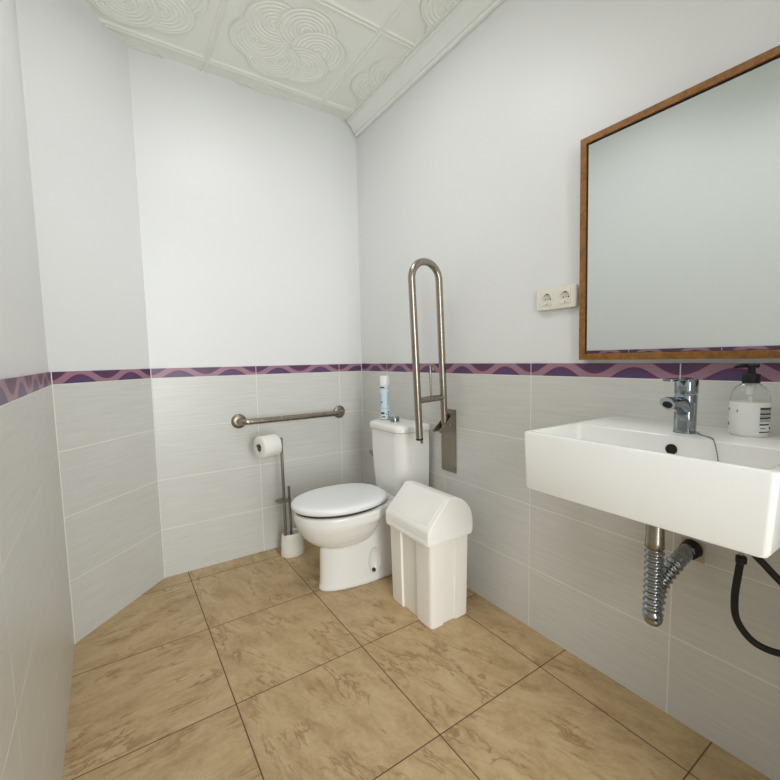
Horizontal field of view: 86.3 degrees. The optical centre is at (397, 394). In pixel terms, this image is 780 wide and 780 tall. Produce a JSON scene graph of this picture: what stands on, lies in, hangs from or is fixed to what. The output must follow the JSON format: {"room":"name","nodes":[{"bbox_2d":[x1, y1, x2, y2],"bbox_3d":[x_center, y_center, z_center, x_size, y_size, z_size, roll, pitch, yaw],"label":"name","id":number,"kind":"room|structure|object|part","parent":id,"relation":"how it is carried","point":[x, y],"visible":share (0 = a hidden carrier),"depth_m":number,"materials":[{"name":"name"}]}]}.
{"room":"public restroom","nodes":[
{"label":"public restroom","id":0,"kind":"room"},
{"bbox_2d":[0,0,74,779],"bbox_3d":[-0.417,-0.226,0.219,0.100,2.560,3.228,-4,6,-35],"label":"wall","id":1,"kind":"structure","parent":0,"point":[37,643],"depth_m":0.98,"materials":[{"name":"tile"}]},
{"bbox_2d":[15,0,163,642],"bbox_3d":[-1.271,-0.342,1.733,0.100,2.560,0.666,0,5,9],"label":"wall","id":2,"kind":"structure","parent":0,"point":[75,68],"depth_m":1.68,"materials":[{"name":"paint"}]},
{"bbox_2d":[51,372,75,643],"bbox_3d":[-1.246,0.436,1.551,0.005,1.041,0.005,-4,6,-34],"label":"trim","id":3,"kind":"structure","parent":2,"relation":"attached to","point":[51,372],"depth_m":1.55,"materials":[{"name":"white"}]},
{"bbox_2d":[150,369,164,577],"bbox_3d":[-1.169,0.393,2.029,0.005,1.041,0.005,-4,6,-34],"label":"trim","id":4,"kind":"structure","parent":2,"relation":"attached to","point":[150,369],"depth_m":2.02,"materials":[{"name":"white"}]},
{"bbox_2d":[128,47,363,577],"bbox_3d":[-0.736,-0.402,2.328,1.331,2.560,0.100,-4,6,-34],"label":"wall","id":5,"kind":"structure","parent":0,"point":[248,197],"depth_m":2.21,"materials":[{"name":"paint"}]},
{"bbox_2d":[231,405,344,427],"bbox_3d":[-0.583,0.124,2.362,0.672,0.078,0.080,-4,6,-34],"label":"grab bar","id":6,"kind":"object","parent":5,"relation":"attached to","point":[238,420],"visible":1,"depth_m":2.29,"materials":[{"name":"metal"}]},
{"bbox_2d":[361,364,364,482],"bbox_3d":[-0.220,0.321,2.674,0.005,1.041,0.005,-4,6,-34],"label":"trim","id":7,"kind":"structure","parent":5,"relation":"attached to","point":[361,364],"depth_m":2.65,"materials":[{"name":"white"}]},
{"bbox_2d":[80,0,457,120],"bbox_3d":[-0.157,-1.509,1.020,1.578,0.010,2.628,-4,6,-34],"label":"ceiling","id":8,"kind":"structure","parent":0,"point":[327,56],"depth_m":1.83,"materials":[{"name":"paint"}]},
{"bbox_2d":[62,540,771,779],"bbox_3d":[0.122,1.031,0.897,1.720,0.080,3.600,-4,6,-34],"label":"floor","id":9,"kind":"structure","parent":0,"point":[242,668],"depth_m":1.33,"materials":[{"name":"beige tile"}]},
{"bbox_2d":[256,437,304,557],"bbox_3d":[-0.634,0.557,2.241,0.259,0.661,0.104,-5,6,-40],"label":"stand","id":10,"kind":"object","parent":9,"relation":"on","point":[292,542],"visible":0.91,"depth_m":2.26,"materials":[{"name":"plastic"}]},
{"bbox_2d":[253,434,281,458],"bbox_3d":[-0.671,0.266,2.149,0.116,0.116,0.100,3,6,40],"label":"toilet roll","id":11,"kind":"object","parent":10,"relation":"hanging from","point":[270,445],"visible":0.99,"depth_m":2.12,"materials":[{"name":"paper"}]},
{"bbox_3d":[-0.618,0.568,2.240,0.082,0.007,0.082,-4,6,-34],"label":"brush lid","id":12,"kind":"part","parent":10,"relation":"part of","materials":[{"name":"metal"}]},
{"bbox_3d":[-0.589,0.664,2.284,0.020,0.338,0.015,-4,6,-34],"label":"brush handle","id":13,"kind":"part","parent":10,"relation":"part of","materials":[{"name":"metal"}]},
{"bbox_2d":[281,528,304,557],"bbox_3d":[-0.583,0.819,2.307,0.132,0.126,0.098,-4,6,-34],"label":"pot","id":14,"kind":"object","parent":10,"relation":"on","point":[292,542],"depth_m":2.27,"materials":[{"name":"plastic"}]},
{"bbox_2d":[291,416,429,591],"bbox_3d":[-0.208,0.505,2.071,0.680,0.778,0.455,-4,6,-34],"label":"toilet","id":15,"kind":"object","parent":9,"relation":"on","point":[351,531],"visible":0.8,"depth_m":1.96,"materials":[{"name":"ceramic"}]},
{"bbox_3d":[-0.275,0.487,1.966,0.454,0.034,0.360,-4,6,-34],"label":"lid","id":16,"kind":"part","parent":15,"relation":"part of","materials":[{"name":"plastic"}]},
{"bbox_3d":[-0.274,0.511,1.969,0.422,0.014,0.332,-4,6,-34],"label":"seat","id":17,"kind":"part","parent":15,"relation":"part of","materials":[{"name":"white plastic"}]},
{"bbox_2d":[380,376,389,419],"bbox_3d":[-0.066,0.014,2.171,0.054,0.230,0.054,-4,6,-34],"label":"can","id":18,"kind":"object","parent":15,"relation":"on","point":[384,380],"visible":1,"depth_m":2.15,"materials":[{"name":"metal"}]},
{"bbox_3d":[-0.001,0.153,2.122,0.195,0.042,0.312,-4,6,-34],"label":"cistern lid","id":19,"kind":"part","parent":15,"relation":"part of","materials":[{"name":"ceramic"}]},
{"bbox_2d":[386,481,471,628],"bbox_3d":[0.131,0.655,1.784,0.240,0.517,0.304,-4,6,-34],"label":"bin","id":20,"kind":"object","parent":9,"relation":"on","point":[430,527],"visible":1,"depth_m":1.69,"materials":[{"name":"plastic"}]},
{"bbox_2d":[386,481,471,546],"bbox_3d":[0.127,0.482,1.769,0.240,0.170,0.304,-4,6,-34],"label":"hood","id":21,"kind":"object","parent":20,"relation":"attached to","point":[432,517],"depth_m":1.68,"materials":[{"name":"plastic"}]},
{"bbox_2d":[356,0,779,779],"bbox_3d":[0.767,-0.335,1.238,0.100,2.560,3.580,-4,6,-34],"label":"wall","id":22,"kind":"structure","parent":0,"point":[473,171],"depth_m":1.51,"materials":[{"name":"paint"}]},
{"bbox_2d":[344,0,504,137],"bbox_3d":[0.674,-1.496,1.091,0.081,0.098,3.386,-4,6,-34],"label":"trim","id":23,"kind":"structure","parent":22,"relation":"attached to","point":[463,16],"depth_m":1.91,"materials":[{"name":"paint"}]},
{"bbox_2d":[408,258,455,472],"bbox_3d":[0.141,-0.112,1.880,0.241,0.972,0.106,-4,6,-34],"label":"support rail","id":24,"kind":"object","parent":22,"relation":"attached to","point":[446,426],"visible":1,"depth_m":1.85,"materials":[{"name":"metal"}]},
{"bbox_3d":[0.153,-0.059,1.866,0.026,0.149,0.009,-4,6,-34],"label":"paper rod","id":25,"kind":"part","parent":24,"relation":"part of","materials":[{"name":"metal"}]},
{"bbox_3d":[0.243,0.215,1.977,0.005,0.300,0.102,-4,6,-34],"label":"wall plate","id":26,"kind":"part","parent":24,"relation":"part of","materials":[{"name":"metal"}]},
{"bbox_2d":[537,284,577,310],"bbox_3d":[0.553,-0.338,1.452,0.011,0.075,0.159,-4,6,-34],"label":"double socket","id":27,"kind":"object","parent":22,"relation":"attached to","point":[566,296],"visible":1,"depth_m":1.44,"materials":[{"name":"plastic"}]},
{"bbox_2d":[524,416,779,557],"bbox_3d":[0.645,0.171,0.999,0.431,0.151,0.505,-4,6,-34],"label":"washbasin","id":28,"kind":"object","parent":22,"relation":"attached to","point":[640,470],"visible":1,"depth_m":0.85,"materials":[{"name":"ceramic"}]},
{"bbox_2d":[642,524,705,626],"bbox_3d":[0.722,0.415,1.104,0.225,0.362,0.066,-4,6,-29],"label":"trap","id":29,"kind":"object","parent":28,"relation":"attached to","point":[659,573],"visible":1,"depth_m":1.05,"materials":[{"name":"metal"}]},
{"bbox_3d":[0.819,0.431,1.155,0.003,0.056,0.058,-4,6,-34],"label":"plate","id":30,"kind":"part","parent":29,"relation":"part of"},
{"bbox_2d":[659,377,698,433],"bbox_3d":[0.668,0.027,0.993,0.132,0.134,0.049,-4,6,-34],"label":"mixer tap","id":31,"kind":"object","parent":28,"relation":"on","point":[684,402],"visible":1,"depth_m":0.99,"materials":[{"name":"silver metal"}]},
{"bbox_3d":[0.656,0.034,0.985,0.103,0.064,0.036,-4,6,-34],"label":"spout","id":32,"kind":"part","parent":31,"relation":"part of","materials":[{"name":"silver metal"}]},
{"bbox_3d":[0.670,-0.020,0.990,0.128,0.040,0.049,-4,6,-34],"label":"lever","id":33,"kind":"part","parent":31,"relation":"part of","materials":[{"name":"silver metal"}]},
{"bbox_2d":[697,432,718,460],"bbox_3d":[0.710,0.140,0.953,0.018,0.094,0.121,1,5,19],"label":"chain","id":34,"kind":"object","parent":28,"relation":"on","point":[697,432],"visible":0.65,"depth_m":0.92,"materials":[{"name":"metal"}]},
{"bbox_2d":[728,363,771,436],"bbox_3d":[0.821,0.010,0.969,0.075,0.167,0.076,-4,6,-34],"label":"soap dispenser","id":35,"kind":"object","parent":28,"relation":"on","point":[750,401],"visible":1,"depth_m":0.95,"materials":[{"name":"white plastic"}]},
{"bbox_2d":[760,410,770,421],"bbox_3d":[0.830,0.048,0.939,0.030,0.026,0.011,-4,6,-34],"label":"print","id":36,"kind":"object","parent":35,"relation":"on","point":[765,415],"depth_m":0.94},
{"bbox_2d":[730,552,779,656],"bbox_3d":[0.898,0.425,0.924,0.241,0.360,0.054,2,6,32],"label":"hose","id":37,"kind":"object","parent":28,"relation":"attached to","point":[740,559],"visible":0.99,"depth_m":0.99,"materials":[{"name":"black rubber"}]},
{"bbox_2d":[752,556,779,585],"bbox_3d":[0.929,0.377,0.893,0.284,0.260,0.049,3,7,41],"label":"hose","id":38,"kind":"object","parent":28,"relation":"attached to","point":[775,576],"visible":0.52,"depth_m":0.95,"materials":[{"name":"black rubber"}]},
{"bbox_2d":[579,45,779,359],"bbox_3d":[0.802,-0.439,1.058,0.032,0.690,0.717,-6,7,-34],"label":"wall mirror","id":39,"kind":"object","parent":22,"relation":"attached to","point":[680,195],"visible":1,"depth_m":1.09,"materials":[{"name":"brown wood"}]}
]}

